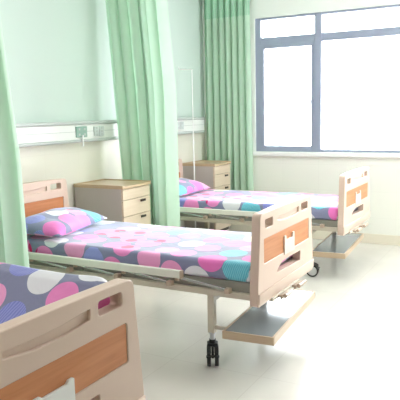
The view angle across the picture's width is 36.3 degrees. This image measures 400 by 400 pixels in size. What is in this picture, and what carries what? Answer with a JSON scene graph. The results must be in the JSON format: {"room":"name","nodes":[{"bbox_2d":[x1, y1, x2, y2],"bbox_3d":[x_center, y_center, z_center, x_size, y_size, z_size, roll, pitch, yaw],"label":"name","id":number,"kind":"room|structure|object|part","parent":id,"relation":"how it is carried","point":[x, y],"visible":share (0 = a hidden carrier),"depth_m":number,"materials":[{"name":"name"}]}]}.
{"room":"hospital room","nodes":[
{"label":"hospital room","id":0,"kind":"room"},
{"bbox_2d":[0,0,204,226],"bbox_3d":[-2.113,-0.512,4.155,0.200,3.000,9.260,3,9,29],"label":"wall","id":1,"kind":"structure","parent":0,"point":[58,56],"depth_m":5.64,"materials":[{"name":"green paint"}]},
{"bbox_2d":[15,117,204,146],"bbox_3d":[-1.675,-0.457,4.647,0.102,0.232,7.120,3,9,29],"label":"wall panel","id":2,"kind":"object","parent":1,"relation":"attached to","point":[44,133],"visible":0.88,"depth_m":5.56,"materials":[{"name":"white metal"}]},
{"bbox_2d":[75,126,86,137],"bbox_3d":[-1.096,-0.630,5.632,0.018,0.100,0.150,3,9,29],"label":"socket","id":3,"kind":"object","parent":2,"relation":"attached to","point":[80,131],"depth_m":5.62,"materials":[{"name":"green plastic"}]},
{"bbox_2d":[93,126,98,135],"bbox_3d":[-0.991,-0.657,5.823,0.018,0.095,0.070,3,9,29],"label":"socket","id":4,"kind":"object","parent":2,"relation":"attached to","point":[95,128],"depth_m":5.80,"materials":[{"name":"white plastic"}]},
{"bbox_2d":[99,126,103,135],"bbox_3d":[-0.953,-0.667,5.890,0.018,0.095,0.070,3,9,29],"label":"socket","id":5,"kind":"object","parent":2,"relation":"attached to","point":[101,128],"depth_m":5.88,"materials":[{"name":"white plastic"}]},
{"bbox_2d":[133,239,399,399],"bbox_3d":[0.646,1.185,2.885,6.420,0.120,9.260,3,9,29],"label":"floor","id":6,"kind":"structure","parent":0,"point":[345,344],"depth_m":4.05,"materials":[{"name":"tile"}]},
{"bbox_2d":[0,278,145,399],"bbox_3d":[-1.384,0.732,2.374,2.346,1.008,1.034,3,9,29],"label":"hospital bed","id":7,"kind":"object","parent":6,"relation":"on","point":[68,348],"visible":1,"depth_m":1.93,"materials":[{"name":"beige plastic"}]},
{"bbox_3d":[-0.454,0.559,1.830,0.010,0.144,0.785,3,9,29],"label":"wood panel","id":8,"kind":"part","parent":7,"relation":"part of","materials":[{"name":"orange wood"}]},
{"bbox_3d":[-1.384,0.631,2.360,2.020,0.123,0.879,3,9,29],"label":"mattress","id":9,"kind":"object","parent":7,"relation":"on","visible":0},
{"bbox_2d":[0,262,109,323],"bbox_3d":[-1.265,0.403,2.437,1.900,0.292,0.565,3,9,29],"label":"mattress","id":10,"kind":"object","parent":9,"relation":"on","point":[23,290],"visible":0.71,"depth_m":2.22,"materials":[{"name":"fabric"}]},
{"bbox_2d":[73,179,150,224],"bbox_3d":[-0.805,0.281,5.791,0.577,0.909,0.456,3,9,29],"label":"base cabinet","id":11,"kind":"object","parent":6,"relation":"on","point":[119,200],"visible":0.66,"depth_m":5.59,"materials":[{"name":"grey laminate"}]},
{"bbox_3d":[-0.588,0.054,5.635,0.022,0.145,0.434,3,9,29],"label":"drawer","id":12,"kind":"part","parent":11,"relation":"part of","materials":[{"name":"beige laminate"}]},
{"bbox_3d":[-0.591,-0.069,5.617,0.022,0.095,0.434,3,9,29],"label":"drawer","id":13,"kind":"part","parent":11,"relation":"part of","materials":[{"name":"beige laminate"}]},
{"bbox_3d":[-0.584,0.213,5.657,0.022,0.165,0.434,3,9,29],"label":"drawer","id":14,"kind":"part","parent":11,"relation":"part of","materials":[{"name":"beige laminate"}]},
{"bbox_2d":[22,178,314,365],"bbox_3d":[-0.378,0.419,4.410,2.346,1.008,1.034,3,9,29],"label":"hospital bed","id":15,"kind":"object","parent":6,"relation":"on","point":[282,230],"visible":0.62,"depth_m":3.81,"materials":[{"name":"beige plastic"}]},
{"bbox_3d":[-1.368,0.093,4.910,0.010,0.144,0.785,3,9,29],"label":"wood panel","id":16,"kind":"part","parent":15,"relation":"part of","materials":[{"name":"orange wood"}]},
{"bbox_3d":[-1.379,0.155,4.926,0.063,0.589,0.967,3,9,29],"label":"headboard","id":17,"kind":"part","parent":15,"relation":"part of","materials":[{"name":"beige plastic"}]},
{"bbox_3d":[-1.041,0.440,4.226,0.346,0.057,0.010,3,9,29],"label":"folding rod","id":18,"kind":"part","parent":15,"relation":"part of","materials":[{"name":"metal"}]},
{"bbox_3d":[-0.690,0.460,4.034,0.346,0.057,0.010,3,9,29],"label":"folding rod","id":19,"kind":"part","parent":15,"relation":"part of","materials":[{"name":"metal"}]},
{"bbox_3d":[-0.772,0.414,4.052,1.500,0.048,0.032,3,9,29],"label":"guard rail","id":20,"kind":"part","parent":15,"relation":"part of","materials":[{"name":"beige metal"}]},
{"bbox_3d":[-0.340,0.480,3.843,0.346,0.057,0.010,3,9,29],"label":"folding rod","id":21,"kind":"part","parent":15,"relation":"part of","materials":[{"name":"metal"}]},
{"bbox_2d":[27,220,292,281],"bbox_3d":[-0.379,0.319,4.396,2.020,0.122,0.879,3,9,29],"label":"mattress","id":22,"kind":"object","parent":15,"relation":"on","point":[220,254],"visible":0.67,"depth_m":4.11,"materials":[{"name":"fabric"}]},
{"bbox_2d":[25,207,106,236],"bbox_3d":[-1.081,0.152,4.671,0.438,0.150,0.790,1,9,17],"label":"pillow","id":23,"kind":"object","parent":22,"relation":"on","point":[56,222],"visible":0.96,"depth_m":4.47,"materials":[{"name":"multicoloured fabric"}]},
{"bbox_3d":[0.011,0.499,3.651,0.346,0.057,0.010,3,9,29],"label":"folding rod","id":24,"kind":"part","parent":15,"relation":"part of","materials":[{"name":"metal"}]},
{"bbox_3d":[0.073,0.688,3.727,0.044,0.250,0.040,3,9,29],"label":"leg","id":25,"kind":"part","parent":15,"relation":"part of","materials":[{"name":"beige metal"}]},
{"bbox_3d":[0.336,0.727,4.028,0.013,0.049,0.949,2,9,24],"label":"shelf trim","id":26,"kind":"part","parent":15,"relation":"part of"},
{"bbox_3d":[0.277,0.799,3.531,0.318,0.049,0.014,2,9,24],"label":"shelf trim","id":27,"kind":"part","parent":15,"relation":"part of","materials":[{"name":"beige wood"}]},
{"bbox_2d":[225,289,311,336],"bbox_3d":[0.475,0.728,3.965,0.293,0.034,0.953,2,9,24],"label":"shelf","id":28,"kind":"object","parent":15,"relation":"attached to","point":[272,319],"depth_m":3.81,"materials":[{"name":"grey metal"}]},
{"bbox_3d":[0.540,0.285,3.879,0.063,0.544,0.967,3,9,29],"label":"footboard","id":29,"kind":"part","parent":15,"relation":"part of","materials":[{"name":"beige plastic"}]},
{"bbox_3d":[0.552,0.245,3.866,0.010,0.144,0.785,3,9,29],"label":"wood panel","id":30,"kind":"part","parent":15,"relation":"part of","materials":[{"name":"orange wood"}]},
{"bbox_3d":[0.614,0.739,3.903,0.014,0.049,0.949,2,9,24],"label":"shelf trim","id":31,"kind":"part","parent":15,"relation":"part of","materials":[{"name":"beige wood"}]},
{"bbox_2d":[178,67,195,227],"bbox_3d":[-0.135,-0.532,7.249,0.225,2.076,0.123,3,9,29],"label":"stand","id":32,"kind":"object","parent":6,"relation":"on","point":[178,67],"visible":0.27,"depth_m":7.16,"materials":[{"name":"white metal"}]},
{"bbox_2d":[182,160,230,230],"bbox_3d":[0.103,-0.003,7.545,0.457,0.936,0.446,3,9,29],"label":"base cabinet","id":33,"kind":"object","parent":6,"relation":"on","point":[214,174],"visible":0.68,"depth_m":7.36,"materials":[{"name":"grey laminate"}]},
{"bbox_3d":[0.270,-0.088,7.439,0.022,0.165,0.424,3,9,29],"label":"drawer","id":34,"kind":"part","parent":33,"relation":"part of","materials":[{"name":"beige laminate"}]},
{"bbox_3d":[0.267,-0.247,7.416,0.022,0.145,0.424,3,9,29],"label":"drawer","id":35,"kind":"part","parent":33,"relation":"part of","materials":[{"name":"beige laminate"}]},
{"bbox_3d":[0.264,-0.370,7.399,0.022,0.095,0.424,3,9,29],"label":"drawer","id":36,"kind":"part","parent":33,"relation":"part of","materials":[{"name":"beige laminate"}]},
{"bbox_3d":[0.276,0.174,7.477,0.022,0.355,0.424,3,9,29],"label":"door","id":37,"kind":"part","parent":33,"relation":"part of","materials":[{"name":"beige laminate"}]},
{"bbox_2d":[178,159,369,276],"bbox_3d":[0.553,0.119,6.358,2.320,1.008,1.034,3,9,29],"label":"hospital bed","id":38,"kind":"object","parent":6,"relation":"on","point":[354,184],"visible":0.52,"depth_m":5.82,"materials":[{"name":"beige plastic"}]},
{"bbox_3d":[-0.437,-0.143,6.867,0.063,0.589,0.967,3,9,29],"label":"headboard","id":39,"kind":"part","parent":38,"relation":"part of","materials":[{"name":"beige plastic"}]},
{"bbox_3d":[-0.099,0.142,6.167,0.346,0.057,0.010,3,9,29],"label":"folding rod","id":40,"kind":"part","parent":38,"relation":"part of","materials":[{"name":"metal"}]},
{"bbox_3d":[0.170,0.115,5.993,1.500,0.048,0.032,3,9,29],"label":"guard rail","id":41,"kind":"part","parent":38,"relation":"part of","materials":[{"name":"beige metal"}]},
{"bbox_3d":[0.252,0.161,5.976,0.346,0.057,0.010,3,9,29],"label":"folding rod","id":42,"kind":"part","parent":38,"relation":"part of","materials":[{"name":"metal"}]},
{"bbox_2d":[179,189,357,219],"bbox_3d":[0.563,0.019,6.337,2.020,0.124,0.879,3,9,29],"label":"mattress","id":43,"kind":"object","parent":38,"relation":"on","point":[323,206],"visible":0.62,"depth_m":6.11,"materials":[{"name":"multicoloured fabric"}]},
{"bbox_2d":[179,178,209,195],"bbox_3d":[-0.246,-0.149,6.625,0.438,0.163,0.720,3,9,29],"label":"pillow","id":44,"kind":"object","parent":43,"relation":"on","point":[186,186],"visible":0.44,"depth_m":6.54,"materials":[{"name":"multicoloured fabric"}]},
{"bbox_3d":[1.153,0.497,5.509,0.318,0.049,0.014,2,9,24],"label":"shelf trim","id":45,"kind":"part","parent":38,"relation":"part of","materials":[{"name":"beige wood"}]},
{"bbox_2d":[313,233,360,252],"bbox_3d":[1.351,0.426,5.942,0.293,0.034,0.953,2,9,24],"label":"shelf","id":46,"kind":"object","parent":38,"relation":"attached to","point":[333,243],"depth_m":5.87,"materials":[{"name":"grey metal"}]},
{"bbox_3d":[1.482,-0.013,5.821,0.063,0.544,0.967,3,9,29],"label":"footboard","id":47,"kind":"part","parent":38,"relation":"part of","materials":[{"name":"beige plastic"}]},
{"bbox_3d":[1.490,0.436,5.880,0.014,0.049,0.949,2,9,24],"label":"shelf trim","id":48,"kind":"part","parent":38,"relation":"part of","materials":[{"name":"beige wood"}]},
{"bbox_3d":[1.494,-0.053,5.808,0.010,0.144,0.785,3,9,29],"label":"wood panel","id":49,"kind":"part","parent":38,"relation":"part of","materials":[{"name":"orange wood"}]},
{"bbox_2d":[202,0,399,235],"bbox_3d":[2.744,-0.955,6.501,6.020,3.000,0.200,3,9,29],"label":"wall","id":50,"kind":"structure","parent":0,"point":[292,174],"depth_m":7.16,"materials":[{"name":"beige paint"}]},
{"bbox_2d":[229,224,399,245],"bbox_3d":[2.730,0.487,6.611,6.008,0.115,0.012,3,9,29],"label":"baseboard","id":51,"kind":"structure","parent":50,"relation":"attached to","point":[368,238],"depth_m":7.04,"materials":[{"name":"beige tile"}]},
{"bbox_2d":[253,152,399,157],"bbox_3d":[2.772,-0.460,6.435,4.820,0.048,0.080,3,9,29],"label":"trim","id":52,"kind":"structure","parent":50,"relation":"attached to","point":[308,154],"depth_m":7.10,"materials":[{"name":"white stone"}]},
{"bbox_2d":[255,4,399,152],"bbox_3d":[2.776,-1.284,6.357,4.760,1.600,0.110,3,9,29],"label":"window","id":53,"kind":"structure","parent":50,"relation":"in","point":[315,40],"depth_m":7.15,"materials":[{"name":"grey metal"}]},
{"bbox_3d":[0.730,-1.402,7.499,0.070,1.600,0.070,3,9,29],"label":"frame","id":54,"kind":"part","parent":53,"relation":"part of","materials":[{"name":"grey metal"}]},
{"bbox_3d":[1.056,-1.237,7.330,0.694,1.267,0.054,3,9,29],"label":"casement sash","id":55,"kind":"part","parent":53,"relation":"part of","materials":[{"name":"clear glass"}]},
{"bbox_3d":[2.768,-2.066,6.263,4.620,0.025,0.070,3,9,29],"label":"frame","id":56,"kind":"part","parent":53,"relation":"part of","materials":[{"name":"grey metal"}]},
{"bbox_3d":[2.802,-0.509,6.486,4.620,0.030,0.070,3,9,29],"label":"frame","id":57,"kind":"part","parent":53,"relation":"part of","materials":[{"name":"grey metal"}]},
{"bbox_3d":[0.578,-1.903,2.443,6.420,0.120,9.260,3,9,29],"label":"ceiling","id":58,"kind":"structure","parent":0,"visible":0},
{"bbox_2d":[0,18,29,267],"bbox_3d":[-1.528,-0.613,3.651,1.200,2.658,0.172,3,9,29],"label":"curtain","id":59,"kind":"object","parent":58,"relation":"hanging from","point":[13,235],"visible":0.7,"depth_m":3.46,"materials":[{"name":"green fabric"}]},
{"bbox_2d":[105,0,179,226],"bbox_3d":[-0.543,-0.954,5.876,0.796,2.658,0.265,3,9,29],"label":"curtain","id":60,"kind":"object","parent":58,"relation":"hanging from","point":[144,84],"visible":0.84,"depth_m":5.81,"materials":[{"name":"green fabric"}]},
{"bbox_2d":[204,0,253,190],"bbox_3d":[0.351,-1.154,7.600,0.662,2.788,0.098,3,9,29],"label":"curtain","id":61,"kind":"object","parent":58,"relation":"hanging from","point":[227,39],"visible":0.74,"depth_m":7.55,"materials":[{"name":"green fabric"}]}
]}

